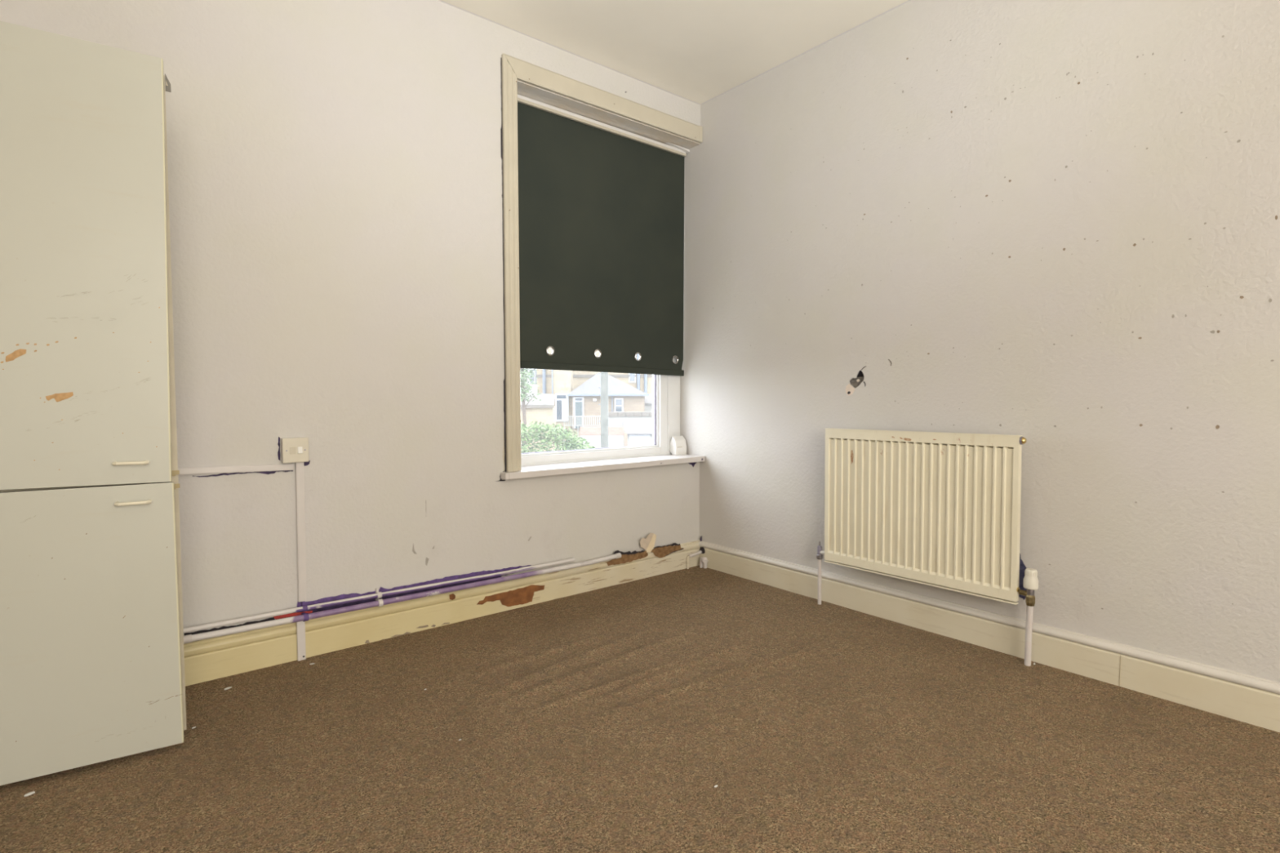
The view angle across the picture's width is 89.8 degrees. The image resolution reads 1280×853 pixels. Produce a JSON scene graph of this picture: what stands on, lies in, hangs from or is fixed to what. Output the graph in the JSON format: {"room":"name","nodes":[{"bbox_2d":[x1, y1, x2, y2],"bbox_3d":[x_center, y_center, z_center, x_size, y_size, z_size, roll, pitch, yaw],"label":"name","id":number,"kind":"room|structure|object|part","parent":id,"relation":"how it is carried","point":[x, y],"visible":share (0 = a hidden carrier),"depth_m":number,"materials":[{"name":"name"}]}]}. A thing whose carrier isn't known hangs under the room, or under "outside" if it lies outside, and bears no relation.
{"room":"empty bedroom","nodes":[
{"label":"empty bedroom","id":0,"kind":"room"},
{"bbox_2d":[0,0,702,635],"bbox_3d":[-1.405,-0.389,2.400,4.500,2.700,0.340,-2,4,-39],"label":"wall","id":1,"kind":"structure","parent":0,"point":[335,167],"depth_m":2.46,"materials":[{"name":"paint"}]},
{"bbox_2d":[177,463,293,475],"bbox_3d":[-1.406,0.149,2.246,0.346,0.023,0.014,0,2,-39],"label":"cable trunking","id":2,"kind":"object","parent":1,"relation":"attached to","point":[240,468],"visible":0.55,"depth_m":2.23,"materials":[{"name":"paint"}]},
{"bbox_2d":[280,437,308,462],"bbox_3d":[-1.260,0.086,2.343,0.086,0.089,0.043,-2,4,-39],"label":"light switch","id":3,"kind":"object","parent":1,"relation":"attached to","point":[293,450],"visible":1,"depth_m":2.33,"materials":[{"name":"paint"}]},
{"bbox_3d":[-1.258,0.087,2.325,0.020,0.026,0.001,-2,4,-39],"label":"yellowed panel","id":4,"kind":"part","parent":3,"relation":"part of","materials":[{"name":"beige plastic"}]},
{"bbox_2d":[295,462,306,602],"bbox_3d":[-1.257,0.389,2.378,0.027,0.523,0.016,-2,3,-39],"label":"cable trunking","id":5,"kind":"object","parent":1,"relation":"attached to","point":[300,469],"visible":0.88,"depth_m":2.37,"materials":[{"name":"paint"}]},
{"bbox_2d":[296,621,306,661],"bbox_3d":[-1.253,0.785,2.373,0.027,0.160,0.012,-2,4,-39],"label":"cable trunking","id":6,"kind":"object","parent":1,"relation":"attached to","point":[300,625],"visible":0.83,"depth_m":2.37,"materials":[{"name":"paint"}]},
{"bbox_2d":[301,601,308,621],"bbox_3d":[-1.243,0.684,2.378,0.016,0.066,0.055,-2,4,-39],"label":"clip","id":7,"kind":"object","parent":1,"relation":"attached to","point":[304,606],"visible":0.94,"depth_m":2.37,"materials":[{"name":"purple paint"}]},
{"bbox_2d":[182,557,574,633],"bbox_3d":[-1.129,0.673,2.468,2.086,0.033,0.017,-2,4,-39],"label":"pipe","id":8,"kind":"object","parent":1,"relation":"attached to","point":[255,617],"visible":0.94,"depth_m":2.50,"materials":[{"name":"white plastic"}]},
{"bbox_2d":[375,587,383,607],"bbox_3d":[-1.036,0.679,2.547,0.016,0.065,0.055,-2,4,-39],"label":"clip","id":9,"kind":"object","parent":1,"relation":"attached to","point":[380,593],"visible":0.92,"depth_m":2.54,"materials":[{"name":"paint"}]},
{"bbox_2d":[183,552,621,644],"bbox_3d":[-1.016,0.696,2.549,2.363,0.040,0.030,-2,4,-39],"label":"pipe","id":10,"kind":"object","parent":1,"relation":"attached to","point":[189,638],"visible":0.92,"depth_m":2.54,"materials":[{"name":"paint"}]},
{"bbox_2d":[183,540,700,686],"bbox_3d":[-1.313,0.800,2.347,4.300,0.229,0.023,-2,4,-39],"label":"baseboard","id":11,"kind":"structure","parent":1,"relation":"attached to","point":[218,657],"depth_m":2.64,"materials":[{"name":"paint"}]},
{"bbox_2d":[437,0,700,105],"bbox_3d":[-1.321,-1.731,2.231,4.300,0.001,0.011,-2,4,-39],"label":"trim","id":12,"kind":"structure","parent":1,"relation":"attached to","point":[437,0],"depth_m":3.00,"materials":[{"name":"white paint"}]},
{"bbox_2d":[501,53,702,471],"bbox_3d":[-0.128,-0.735,3.247,1.224,1.844,0.022,-2,4,-39],"label":"trim","id":13,"kind":"structure","parent":1,"relation":"attached to","point":[513,69],"depth_m":2.90,"materials":[{"name":"beige wood"}]},
{"bbox_3d":[-0.576,-0.717,2.883,0.068,1.843,0.020,-2,4,-39],"label":"architrave","id":14,"kind":"part","parent":13,"relation":"part of","materials":[{"name":"beige wood"}]},
{"bbox_2d":[500,80,705,479],"bbox_3d":[-0.206,-0.681,3.323,1.255,1.790,0.291,-2,4,-39],"label":"window","id":15,"kind":"structure","parent":1,"relation":"in","point":[665,388],"depth_m":3.41,"materials":[{"name":"white plastic"}]},
{"bbox_3d":[-0.261,-0.683,3.411,1.038,1.712,0.064,-2,4,-39],"label":"sash","id":16,"kind":"part","parent":15,"relation":"part of","materials":[{"name":"white plastic"}]},
{"bbox_3d":[-0.237,-0.695,3.433,1.164,1.769,0.080,-2,4,-39],"label":"frame","id":17,"kind":"part","parent":15,"relation":"part of","materials":[{"name":"white plastic"}]},
{"bbox_2d":[517,94,686,376],"bbox_3d":[-0.189,-0.925,3.372,1.143,1.287,0.054,-2,3,-39],"label":"roller blind","id":18,"kind":"object","parent":15,"relation":"attached to","point":[601,206],"visible":0.84,"depth_m":3.33,"materials":[{"name":"fabric"}]},
{"bbox_3d":[-0.183,0.199,3.338,1.254,0.030,0.220,-2,4,-39],"label":"sill","id":19,"kind":"part","parent":15,"relation":"part of","materials":[{"name":"paint"}]},
{"bbox_2d":[669,435,686,454],"bbox_3d":[0.220,0.109,3.758,0.078,0.108,0.074,-2,4,-39],"label":"box","id":20,"kind":"object","parent":15,"relation":"on","point":[677,446],"visible":1,"depth_m":3.73,"materials":[{"name":"white plastic"}]},
{"bbox_2d":[536,347,652,394],"bbox_3d":[-3.553,-4.709,55.228,10.400,13.100,7.800,0,3,-4],"label":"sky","id":21,"kind":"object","parent":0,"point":[642,382],"visible":0.21,"depth_m":51.69,"materials":[{"name":"stone"}]},
{"bbox_3d":[-0.618,-4.403,51.864,0.404,1.506,0.030,0,3,-4],"label":"pane","id":22,"kind":"part","parent":21,"relation":"part of","materials":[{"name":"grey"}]},
{"bbox_2d":[0,565,1279,852],"bbox_3d":[0.232,0.947,0.465,4.300,0.012,4.900,-2,4,-39],"label":"floor","id":23,"kind":"structure","parent":0,"point":[610,719],"depth_m":1.75,"materials":[{"name":"brown carpet"}]},
{"bbox_2d":[24,791,35,796],"bbox_3d":[-1.494,0.899,1.570,0.010,0.003,0.019,2,4,42],"label":"flake","id":24,"kind":"object","parent":23,"relation":"on","point":[33,792],"visible":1,"depth_m":1.57,"materials":[{"name":"white paint"}]},
{"bbox_2d":[0,21,186,785],"bbox_3d":[-1.569,-0.041,1.726,0.534,1.869,0.417,-2,3,-39],"label":"tall cabinet","id":25,"kind":"object","parent":23,"relation":"on","point":[92,655],"visible":1,"depth_m":1.64,"materials":[{"name":"beige laminate"}]},
{"bbox_2d":[0,482,152,492],"bbox_3d":[-1.599,0.148,1.778,0.468,0.016,0.314,-2,3,-39],"label":"cabinet door gap","id":26,"kind":"object","parent":25,"relation":"attached to","point":[29,489],"depth_m":1.65,"materials":[{"name":"beige wood"}]},
{"bbox_3d":[-1.483,-0.407,1.587,0.504,1.120,0.018,-1,3,-32],"label":"door","id":27,"kind":"part","parent":25,"relation":"part of","materials":[{"name":"beige laminate"}]},
{"bbox_3d":[-1.483,0.519,1.630,0.504,0.723,0.018,-2,3,-32],"label":"door","id":28,"kind":"part","parent":25,"relation":"part of","materials":[{"name":"beige laminate"}]},
{"bbox_3d":[-1.332,0.096,1.677,0.077,0.010,0.028,-1,3,-32],"label":"handle","id":29,"kind":"part","parent":25,"relation":"part of","materials":[{"name":"beige plastic"}]},
{"bbox_3d":[-1.330,0.201,1.683,0.079,0.010,0.028,-2,3,-32],"label":"handle","id":30,"kind":"part","parent":25,"relation":"part of","materials":[{"name":"beige"}]},
{"bbox_3d":[-1.411,-0.051,1.921,0.016,1.839,0.315,-2,3,-39],"label":"panel","id":31,"kind":"part","parent":25,"relation":"part of","materials":[{"name":"beige wood"}]},
{"bbox_3d":[-1.309,0.131,1.807,0.018,0.015,0.004,-2,3,-39],"label":"catch plate","id":32,"kind":"part","parent":25,"relation":"part of","materials":[{"name":"beige"}]},
{"bbox_3d":[-1.309,0.169,1.809,0.018,0.015,0.004,-2,3,-39],"label":"catch plate","id":33,"kind":"part","parent":25,"relation":"part of","materials":[{"name":"beige"}]},
{"bbox_2d":[686,550,708,568],"bbox_3d":[0.327,0.759,3.623,0.109,0.096,0.078,-2,4,-39],"label":"pipe stub","id":34,"kind":"object","parent":23,"relation":"on","point":[704,561],"visible":1,"depth_m":3.62,"materials":[{"name":"paint"}]},
{"bbox_2d":[440,0,908,104],"bbox_3d":[0.157,-1.709,0.423,4.500,0.120,5.320,-2,4,-39],"label":"ceiling","id":35,"kind":"structure","parent":0,"point":[695,51],"depth_m":2.85,"materials":[{"name":"paint"}]},
{"bbox_2d":[680,0,1279,682],"bbox_3d":[1.815,-0.370,1.895,0.046,2.700,5.200,-2,4,-39],"label":"wall","id":36,"kind":"structure","parent":0,"point":[1055,224],"depth_m":2.33,"materials":[{"name":"paint"}]},
{"bbox_2d":[700,0,911,105],"bbox_3d":[1.886,-1.712,1.697,0.012,0.001,4.900,-2,4,-39],"label":"trim","id":37,"kind":"structure","parent":36,"relation":"attached to","point":[891,9],"depth_m":3.00,"materials":[{"name":"white paint"}]},
{"bbox_2d":[820,428,1026,604],"bbox_3d":[1.131,0.325,2.658,0.093,0.613,0.862,-2,3,-39],"label":"radiator","id":38,"kind":"object","parent":36,"relation":"attached to","point":[942,510],"visible":1,"depth_m":2.56,"materials":[{"name":"beige metal"}]},
{"bbox_2d":[816,541,822,604],"bbox_3d":[0.836,0.684,2.989,0.027,0.300,0.027,-1,3,-17],"label":"pipe","id":39,"kind":"object","parent":38,"relation":"attached to","point":[819,556],"visible":1,"depth_m":2.98,"materials":[{"name":"metal"}]},
{"bbox_2d":[1018,568,1038,666],"bbox_3d":[1.397,0.688,2.311,0.047,0.355,0.060,-2,4,-39],"label":"pipe","id":40,"kind":"object","parent":38,"relation":"attached to","point":[1030,582],"visible":1,"depth_m":2.30,"materials":[{"name":"white metal"}]},
{"bbox_2d":[698,540,1279,732],"bbox_3d":[1.890,0.840,1.811,0.023,0.189,4.888,-2,4,-39],"label":"baseboard","id":41,"kind":"structure","parent":36,"relation":"attached to","point":[1239,696],"depth_m":2.32,"materials":[{"name":"beige paint"}]},
{"label":"ground","id":42,"kind":"structure","parent":0,"visible":0},
{"bbox_2d":[520,368,537,392],"bbox_3d":[-13.528,-3.417,62.071,8.112,9.900,6.600,0,3,-4],"label":"house","id":43,"kind":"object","parent":42,"relation":"on","point":[535,371],"visible":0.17,"depth_m":59.20,"materials":[{"name":"stone"}]},
{"bbox_3d":[-9.957,-4.583,59.186,0.356,1.316,0.030,0,3,-4],"label":"pane","id":44,"kind":"part","parent":43,"relation":"part of","materials":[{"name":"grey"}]},
{"bbox_2d":[520,368,543,453],"bbox_3d":[-5.426,-1.011,29.753,1.925,7.552,2.437,-1,3,-23],"label":"tree","id":45,"kind":"object","parent":42,"relation":"on","point":[522,375],"visible":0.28,"depth_m":29.62,"materials":[{"name":"green plant"}]},
{"bbox_2d":[520,391,555,452],"bbox_3d":[-6.780,0.181,37.047,3.800,4.676,3.200,0,3,-4],"label":"stone outbuilding","id":46,"kind":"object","parent":42,"relation":"on","point":[544,410],"visible":0.31,"depth_m":35.72,"materials":[{"name":"stone"}]},
{"bbox_2d":[520,421,595,453],"bbox_3d":[-2.763,1.494,19.442,3.479,3.350,1.588,0,3,-4],"label":"leafy bush","id":47,"kind":"object","parent":42,"relation":"on","point":[557,439],"visible":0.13,"depth_m":19.01,"materials":[{"name":"green plant"}]},
{"bbox_2d":[551,349,573,450],"bbox_3d":[-5.684,-2.407,47.246,1.459,8.869,5.200,0,3,-4],"label":"house","id":48,"kind":"structure","parent":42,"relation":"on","point":[562,380],"depth_m":44.82,"materials":[{"name":"stone"}]},
{"bbox_3d":[-5.638,-1.156,44.770,0.348,1.347,0.060,0,3,-4],"label":"pane","id":49,"kind":"part","parent":48,"relation":"part of","materials":[{"name":"grey glass"}]},
{"bbox_3d":[-5.486,-2.073,44.737,0.656,0.241,0.060,0,3,-4],"label":"transom pane","id":50,"kind":"part","parent":48,"relation":"part of","materials":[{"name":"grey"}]},
{"bbox_3d":[-5.444,-1.343,44.871,0.898,1.936,0.170,0,3,-4],"label":"door","id":51,"kind":"part","parent":48,"relation":"part of","materials":[{"name":"grey"}]},
{"bbox_2d":[564,415,600,442],"bbox_3d":[-3.432,0.708,39.934,2.594,2.737,0.080,0,3,-4],"label":"railing","id":52,"kind":"object","parent":42,"relation":"on","point":[581,416],"visible":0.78,"depth_m":39.86,"materials":[{"name":"grey"}]},
{"bbox_3d":[-3.434,-0.634,39.870,2.594,0.050,0.080,0,3,-4],"label":"rail","id":53,"kind":"part","parent":52,"relation":"part of","materials":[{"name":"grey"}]},
{"bbox_3d":[-3.433,-0.061,39.897,2.594,0.050,0.060,0,3,-4],"label":"rail","id":54,"kind":"part","parent":52,"relation":"part of","materials":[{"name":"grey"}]},
{"bbox_2d":[579,426,627,448],"bbox_3d":[-1.707,1.377,30.206,2.207,2.722,0.500,0,3,-4],"label":"brick wall","id":55,"kind":"structure","parent":42,"relation":"on","point":[617,436],"depth_m":30.00,"materials":[{"name":"beige brick"}]},
{"bbox_2d":[598,372,608,448],"bbox_3d":[-1.160,-1.373,20.916,1.400,9.300,0.292,0,3,-4],"label":"utility pole","id":56,"kind":"object","parent":42,"relation":"on","point":[604,437],"visible":0.38,"depth_m":20.87,"materials":[{"name":"grey"}]},
{"bbox_2d":[566,373,648,448],"bbox_3d":[-2.383,-0.909,46.521,5.596,5.934,5.480,0,3,-4],"label":"house","id":57,"kind":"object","parent":42,"relation":"on","point":[622,397],"visible":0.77,"depth_m":44.16,"materials":[{"name":"brown stone"}]},
{"bbox_3d":[-4.205,-0.953,44.038,0.713,2.140,0.150,0,3,-4],"label":"door","id":58,"kind":"part","parent":57,"relation":"part of","materials":[{"name":"grey plastic"}]},
{"bbox_3d":[-4.190,-0.784,43.952,0.477,1.810,0.060,0,3,-4],"label":"door","id":59,"kind":"part","parent":57,"relation":"part of","materials":[{"name":"grey paint"}]},
{"bbox_3d":[-1.456,-1.444,44.161,0.445,0.835,0.030,0,3,-4],"label":"pane","id":60,"kind":"part","parent":57,"relation":"part of","materials":[{"name":"grey glass"}]},
{"bbox_2d":[608,412,652,429],"bbox_3d":[-0.393,0.740,38.356,3.791,3.212,0.560,0,3,-4],"label":"wall","id":61,"kind":"structure","parent":42,"relation":"on","point":[615,419],"depth_m":38.04,"materials":[{"name":"brick"}]},
{"bbox_2d":[622,421,652,446],"bbox_3d":[0.170,1.121,35.907,2.120,2.683,3.800,0,3,-4],"label":"garage","id":62,"kind":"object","parent":42,"relation":"on","point":[639,433],"visible":0.42,"depth_m":34.12,"materials":[{"name":"white"}]},
{"bbox_3d":[-0.019,1.403,34.179,1.145,1.884,0.080,0,3,-4],"label":"door","id":63,"kind":"part","parent":62,"relation":"part of","materials":[{"name":"white"}]},
{"bbox_3d":[-0.017,0.319,34.078,1.077,0.360,0.040,0,3,-4],"label":"panel","id":64,"kind":"part","parent":62,"relation":"part of","materials":[{"name":"white"}]},
{"bbox_3d":[-0.016,0.718,34.097,1.077,0.360,0.040,0,3,-4],"label":"panel","id":65,"kind":"part","parent":62,"relation":"part of","materials":[{"name":"white"}]},
{"bbox_3d":[-0.015,1.118,34.116,1.077,0.360,0.040,0,3,-4],"label":"panel","id":66,"kind":"part","parent":62,"relation":"part of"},
{"bbox_2d":[644,393,652,412],"bbox_3d":[0.477,-0.267,48.614,2.579,4.442,3.200,0,3,-4],"label":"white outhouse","id":67,"kind":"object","parent":42,"relation":"on","point":[648,399],"visible":0.14,"depth_m":47.19,"materials":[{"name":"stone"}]}
]}

